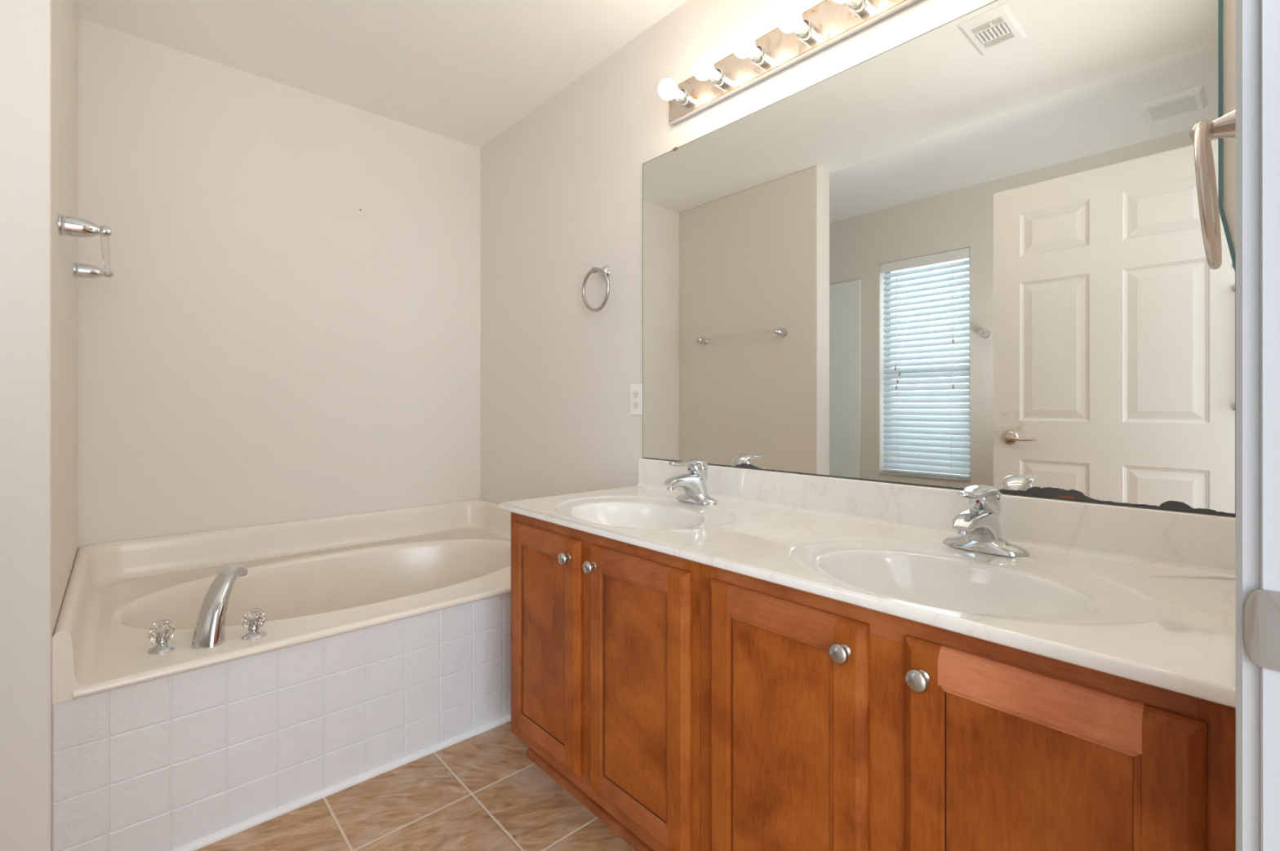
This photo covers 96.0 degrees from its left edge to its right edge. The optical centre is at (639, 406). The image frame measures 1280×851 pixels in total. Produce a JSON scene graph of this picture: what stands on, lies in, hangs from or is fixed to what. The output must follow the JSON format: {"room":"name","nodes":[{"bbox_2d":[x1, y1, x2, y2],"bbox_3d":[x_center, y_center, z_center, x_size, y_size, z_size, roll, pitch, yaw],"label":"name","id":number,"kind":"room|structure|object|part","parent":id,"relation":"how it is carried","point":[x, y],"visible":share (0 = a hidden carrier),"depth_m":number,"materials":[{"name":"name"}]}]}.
{"room":"bathroom","nodes":[
{"label":"bathroom","id":0,"kind":"room"},
{"bbox_2d":[0,0,77,850],"bbox_3d":[-1.643,-0.141,1.559,0.136,2.413,1.066,0,0,-42],"label":"wall","id":1,"kind":"structure","parent":0,"point":[38,38],"depth_m":1.19,"materials":[{"name":"white paint"}]},
{"bbox_2d":[58,214,113,279],"bbox_3d":[-1.554,-0.432,1.630,0.092,0.051,0.663,0,0,-42],"label":"towel bar","id":2,"kind":"object","parent":1,"relation":"attached to","point":[69,226],"visible":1,"depth_m":1.42,"materials":[{"name":"silver metal"}]},
{"bbox_3d":[-1.357,-0.432,1.396,0.070,0.051,0.051,0,0,-42],"label":"wall post","id":3,"kind":"part","parent":2,"relation":"part of","materials":[{"name":"silver metal"}]},
{"bbox_3d":[-1.767,-0.432,1.850,0.070,0.051,0.051,0,0,-42],"label":"wall post","id":4,"kind":"part","parent":2,"relation":"part of","materials":[{"name":"silver metal"}]},
{"bbox_3d":[-1.324,-0.432,1.425,0.028,0.027,0.027,0,0,-42],"label":"post","id":5,"kind":"part","parent":2,"relation":"part of","materials":[{"name":"silver metal"}]},
{"bbox_3d":[-1.530,-0.432,1.652,0.017,0.017,0.587,0,0,-42],"label":"rod","id":6,"kind":"part","parent":2,"relation":"part of","materials":[{"name":"clear plastic"}]},
{"bbox_3d":[-1.735,-0.432,1.879,0.028,0.027,0.027,0,0,-42],"label":"post","id":7,"kind":"part","parent":2,"relation":"part of","materials":[{"name":"silver metal"}]},
{"bbox_2d":[77,17,480,549],"bbox_3d":[-1.844,-0.141,2.175,2.620,2.413,0.121,0,0,-42],"label":"wall","id":8,"kind":"structure","parent":0,"point":[286,326],"depth_m":2.34,"materials":[{"name":"white paint"}]},
{"bbox_2d":[169,714,511,850],"bbox_3d":[-0.691,1.057,1.730,1.506,0.016,0.014,0,0,-42],"label":"trim","id":9,"kind":"structure","parent":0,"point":[196,845],"depth_m":1.59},
{"bbox_2d":[75,0,687,147],"bbox_3d":[-0.844,-1.395,1.143,2.820,0.106,3.053,0,0,-42],"label":"ceiling","id":10,"kind":"structure","parent":0,"point":[464,71],"depth_m":2.13,"materials":[{"name":"white paint"}]},
{"bbox_2d":[194,720,635,850],"bbox_3d":[-0.010,1.105,0.220,2.820,0.080,5.541,0,0,-42],"label":"floor","id":11,"kind":"structure","parent":0,"point":[482,792],"depth_m":1.51,"materials":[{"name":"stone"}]},
{"bbox_2d":[52,499,511,850],"bbox_3d":[-1.041,0.774,2.116,1.506,0.582,1.045,0,0,-42],"label":"bathtub","id":12,"kind":"object","parent":11,"relation":"on","point":[387,639],"visible":0.88,"depth_m":1.64,"materials":[{"name":"plastic"}]},
{"bbox_2d":[146,620,176,654],"bbox_3d":[-1.205,0.580,1.453,0.057,0.070,0.057,0,0,-42],"label":"tap","id":13,"kind":"object","parent":12,"relation":"attached to","point":[162,632],"visible":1,"depth_m":1.44,"materials":[{"name":"clear glass"}]},
{"bbox_3d":[-1.205,0.570,1.453,0.054,0.050,0.054,0,0,-42],"label":"crystal knob","id":14,"kind":"part","parent":13,"relation":"part of","materials":[{"name":"clear glass"}]},
{"bbox_2d":[191,564,248,648],"bbox_3d":[-1.129,0.529,1.554,0.069,0.172,0.192,0,0,-11],"label":"tub spout","id":15,"kind":"object","parent":12,"relation":"in","point":[209,632],"visible":1,"depth_m":1.50,"materials":[{"name":"silver metal"}]},
{"bbox_2d":[240,608,266,640],"bbox_3d":[-1.032,0.580,1.540,0.057,0.070,0.057,0,0,-42],"label":"tap","id":16,"kind":"object","parent":12,"relation":"attached to","point":[253,620],"visible":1,"depth_m":1.52,"materials":[{"name":"clear glass"}]},
{"bbox_3d":[-1.032,0.570,1.540,0.054,0.050,0.054,0,0,-42],"label":"crystal knob","id":17,"kind":"part","parent":16,"relation":"part of","materials":[{"name":"clear glass"}]},
{"bbox_2d":[525,747,654,850],"bbox_3d":[0.169,1.056,1.197,0.019,0.019,1.525,0,0,-42],"label":"trim","id":18,"kind":"structure","parent":11,"relation":"on","point":[603,815],"depth_m":1.52,"materials":[{"name":"brown wood"}]},
{"bbox_2d":[511,512,700,850],"bbox_3d":[0.052,0.685,1.589,0.590,0.760,0.746,0,0,-42],"label":"vanity cabinet","id":19,"kind":"object","parent":11,"relation":"on","point":[606,633],"visible":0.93,"depth_m":1.33,"materials":[{"name":"brown wood"}]},
{"bbox_3d":[-0.259,0.630,1.551,0.005,0.473,0.208,0,0,-42],"label":"door panel","id":20,"kind":"part","parent":19,"relation":"part of","materials":[{"name":"brown wood"}]},
{"bbox_3d":[-0.259,0.630,1.551,0.018,0.590,0.325,0,0,-42],"label":"cabinet door","id":21,"kind":"part","parent":19,"relation":"part of","materials":[{"name":"brown wood"}]},
{"bbox_3d":[-0.188,0.380,1.437,0.029,0.032,0.032,0,0,-42],"label":"knob","id":22,"kind":"part","parent":19,"relation":"part of","materials":[{"name":"silver metal"}]},
{"bbox_3d":[-0.118,0.380,1.359,0.029,0.032,0.032,0,0,-42],"label":"knob","id":23,"kind":"part","parent":19,"relation":"part of","materials":[{"name":"silver metal"}]},
{"bbox_3d":[-0.012,0.630,1.277,0.005,0.473,0.208,0,0,-42],"label":"door panel","id":24,"kind":"part","parent":19,"relation":"part of","materials":[{"name":"brown wood"}]},
{"bbox_3d":[-0.012,0.630,1.277,0.018,0.590,0.325,0,0,-42],"label":"cabinet door","id":25,"kind":"part","parent":19,"relation":"part of","materials":[{"name":"brown wood"}]},
{"bbox_2d":[498,457,1235,708],"bbox_3d":[0.307,0.301,1.325,0.566,0.228,1.533,0,0,-42],"label":"countertop","id":26,"kind":"structure","parent":19,"relation":"on","point":[1143,595],"depth_m":1.08,"materials":[{"name":"beige stone"}]},
{"bbox_2d":[554,496,737,530],"bbox_3d":[0.005,0.350,1.579,0.424,0.130,0.566,0,0,-42],"label":"basin","id":27,"kind":"object","parent":26,"relation":"in","point":[605,513],"depth_m":1.69,"materials":[{"name":"white ceramic"}]},
{"bbox_2d":[662,458,718,505],"bbox_3d":[0.135,0.222,1.719,0.166,0.132,0.142,0,0,-15],"label":"sink faucet","id":28,"kind":"object","parent":26,"relation":"on","point":[694,485],"visible":1,"depth_m":1.69,"materials":[{"name":"silver metal"}]},
{"bbox_3d":[0.133,0.244,1.694,0.154,0.087,0.061,0,0,-42],"label":"spout","id":29,"kind":"part","parent":28,"relation":"part of","materials":[{"name":"silver metal"}]},
{"bbox_3d":[0.142,0.189,1.702,0.152,0.066,0.056,0,0,-42],"label":"handle","id":30,"kind":"part","parent":28,"relation":"part of","materials":[{"name":"silver metal"}]},
{"bbox_2d":[787,537,1164,626],"bbox_3d":[0.528,0.350,1.000,0.424,0.130,0.566,0,0,-42],"label":"basin","id":31,"kind":"object","parent":26,"relation":"in","point":[932,575],"depth_m":1.03,"materials":[{"name":"white ceramic"}]},
{"bbox_2d":[942,484,1030,557],"bbox_3d":[0.652,0.222,1.142,0.166,0.132,0.142,0,0,-15],"label":"sink faucet","id":32,"kind":"object","parent":26,"relation":"on","point":[979,526],"visible":1,"depth_m":1.12,"materials":[{"name":"silver metal"}]},
{"bbox_3d":[0.650,0.244,1.117,0.154,0.087,0.061,0,0,-42],"label":"spout","id":33,"kind":"part","parent":32,"relation":"part of","materials":[{"name":"silver metal"}]},
{"bbox_3d":[0.659,0.189,1.125,0.152,0.066,0.056,0,0,-42],"label":"handle","id":34,"kind":"part","parent":32,"relation":"part of","materials":[{"name":"silver metal"}]},
{"bbox_2d":[700,564,1235,850],"bbox_3d":[0.557,0.685,1.030,0.590,0.760,0.758,0,0,-42],"label":"vanity cabinet","id":35,"kind":"object","parent":11,"relation":"on","point":[827,724],"visible":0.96,"depth_m":0.81,"materials":[{"name":"brown wood"}]},
{"bbox_3d":[0.241,0.630,0.998,0.005,0.473,0.199,0,0,-42],"label":"door panel","id":36,"kind":"part","parent":35,"relation":"part of","materials":[{"name":"brown wood"}]},
{"bbox_3d":[0.240,0.630,0.998,0.018,0.590,0.316,0,0,-42],"label":"cabinet door","id":37,"kind":"part","parent":35,"relation":"part of","materials":[{"name":"brown wood"}]},
{"bbox_3d":[0.309,0.380,0.887,0.029,0.032,0.032,0,0,-42],"label":"knob","id":38,"kind":"part","parent":35,"relation":"part of","materials":[{"name":"silver metal"}]},
{"bbox_3d":[0.387,0.380,0.800,0.029,0.032,0.032,0,0,-42],"label":"knob","id":39,"kind":"part","parent":35,"relation":"part of","materials":[{"name":"silver metal"}]},
{"bbox_3d":[0.490,0.630,0.722,0.005,0.473,0.197,0,0,-42],"label":"door panel","id":40,"kind":"part","parent":35,"relation":"part of","materials":[{"name":"brown wood"}]},
{"bbox_3d":[0.490,0.630,0.722,0.018,0.590,0.314,0,0,-42],"label":"cabinet door","id":41,"kind":"part","parent":35,"relation":"part of","materials":[{"name":"brown wood"}]},
{"bbox_2d":[480,0,1235,516],"bbox_3d":[0.145,-0.141,2.017,0.120,2.413,3.023,0,0,-42],"label":"wall","id":42,"kind":"structure","parent":0,"point":[562,186],"depth_m":2.31,"materials":[{"name":"white paint"}]},
{"bbox_2d":[582,265,610,311],"bbox_3d":[-0.157,-0.453,2.210,0.067,0.185,0.166,0,0,-42],"label":"towel ring","id":43,"kind":"object","parent":42,"relation":"attached to","point":[604,272],"visible":1,"depth_m":2.21,"materials":[{"name":"silver metal"}]},
{"bbox_3d":[-0.173,-0.518,2.196,0.024,0.024,0.028,0,0,-42],"label":"post","id":44,"kind":"part","parent":43,"relation":"part of","materials":[{"name":"silver metal"}]},
{"bbox_3d":[-0.150,-0.518,2.216,0.050,0.056,0.056,0,0,-42],"label":"wall post","id":45,"kind":"part","parent":43,"relation":"part of","materials":[{"name":"silver metal"}]},
{"bbox_2d":[630,383,642,415],"bbox_3d":[-0.013,-0.023,2.096,0.008,0.115,0.070,0,0,-42],"label":"wall outlet","id":46,"kind":"object","parent":42,"relation":"attached to","point":[636,390],"visible":1,"depth_m":2.09,"materials":[{"name":"white plastic"}]},
{"bbox_2d":[632,401,639,408],"bbox_3d":[-0.014,-0.004,2.094,0.002,0.029,0.034,0,0,-42],"label":"socket","id":47,"kind":"object","parent":46,"relation":"attached to","point":[635,404],"depth_m":2.09,"materials":[{"name":"beige plastic"}]},
{"bbox_2d":[632,391,639,398],"bbox_3d":[-0.014,-0.043,2.094,0.002,0.029,0.034,0,0,-42],"label":"socket","id":48,"kind":"object","parent":46,"relation":"attached to","point":[635,393],"depth_m":2.09,"materials":[{"name":"beige plastic"}]},
{"bbox_2d":[657,0,921,125],"bbox_3d":[0.469,-1.009,1.452,0.154,0.110,1.222,0,0,-42],"label":"vanity light","id":49,"kind":"object","parent":42,"relation":"attached to","point":[798,37],"visible":1,"depth_m":1.60,"materials":[{"name":"silver metal"}]},
{"bbox_3d":[0.088,-0.993,1.806,0.061,0.061,0.061,0,0,-42],"label":"bulb","id":50,"kind":"part","parent":49,"relation":"part of","materials":[{"name":"white glass"}]},
{"bbox_3d":[0.186,-0.993,1.696,0.061,0.061,0.061,0,0,-42],"label":"bulb","id":51,"kind":"part","parent":49,"relation":"part of","materials":[{"name":"white glass"}]},
{"bbox_3d":[0.285,-0.993,1.587,0.061,0.061,0.061,0,0,-42],"label":"bulb","id":52,"kind":"part","parent":49,"relation":"part of","materials":[{"name":"white glass"}]},
{"bbox_3d":[0.384,-0.993,1.477,0.061,0.061,0.061,0,0,-42],"label":"bulb","id":53,"kind":"part","parent":49,"relation":"part of","materials":[{"name":"white glass"}]},
{"bbox_3d":[0.483,-0.993,1.368,0.061,0.061,0.061,0,0,-42],"label":"bulb","id":54,"kind":"part","parent":49,"relation":"part of","materials":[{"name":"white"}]},
{"bbox_2d":[636,457,1235,578],"bbox_3d":[0.509,0.236,1.502,0.029,0.099,1.525,0,0,-42],"label":"backsplash","id":55,"kind":"structure","parent":42,"relation":"attached to","point":[1199,543],"depth_m":1.19,"materials":[{"name":"beige stone"}]},
{"bbox_2d":[642,0,1235,516],"bbox_3d":[0.508,-0.344,1.518,0.009,1.059,1.485,0,0,-42],"label":"wall mirror","id":56,"kind":"object","parent":42,"relation":"attached to","point":[969,251],"visible":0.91,"depth_m":1.27,"materials":[{"name":"clear glass"}]},
{"bbox_3d":[0.156,-0.141,0.074,2.470,2.413,0.115,0,0,-42],"label":"wall","id":57,"kind":"structure","parent":0,"visible":0},
{"bbox_2d":[1188,109,1235,269],"bbox_3d":[0.664,-0.251,0.653,0.167,0.188,0.061,0,0,-42],"label":"towel ring","id":58,"kind":"object","parent":57,"relation":"attached to","point":[1201,134],"visible":0.85,"depth_m":0.64,"materials":[{"name":"silver metal"}]},
{"bbox_3d":[0.651,-0.317,0.666,0.028,0.024,0.024,0,0,-42],"label":"post","id":59,"kind":"part","parent":58,"relation":"part of","materials":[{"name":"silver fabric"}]},
{"bbox_3d":[0.670,-0.317,0.646,0.056,0.056,0.044,0,0,-42],"label":"wall post","id":60,"kind":"part","parent":58,"relation":"part of","materials":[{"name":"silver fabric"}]},
{"bbox_2d":[1235,0,1260,850],"bbox_3d":[0.157,0.011,0.162,0.934,2.107,0.014,0,0,-42],"label":"trim","id":61,"kind":"structure","parent":57,"relation":"attached to","point":[1247,11],"depth_m":0.44,"materials":[{"name":"grey paint"}]},
{"bbox_2d":[1243,589,1279,671],"bbox_3d":[0.473,0.165,0.415,0.003,0.058,0.054,0,0,-40],"label":"strike plate","id":62,"kind":"object","parent":57,"relation":"attached to","point":[1261,614],"visible":1,"depth_m":0.43,"materials":[{"name":"silver metal"}]},
{"bbox_2d":[1260,0,1279,850],"bbox_3d":[0.201,0.032,0.113,0.849,2.066,0.118,0,0,-42],"label":"trim","id":63,"kind":"structure","parent":57,"relation":"attached to","point":[1269,9],"depth_m":0.43,"materials":[{"name":"grey paint"}]}
]}

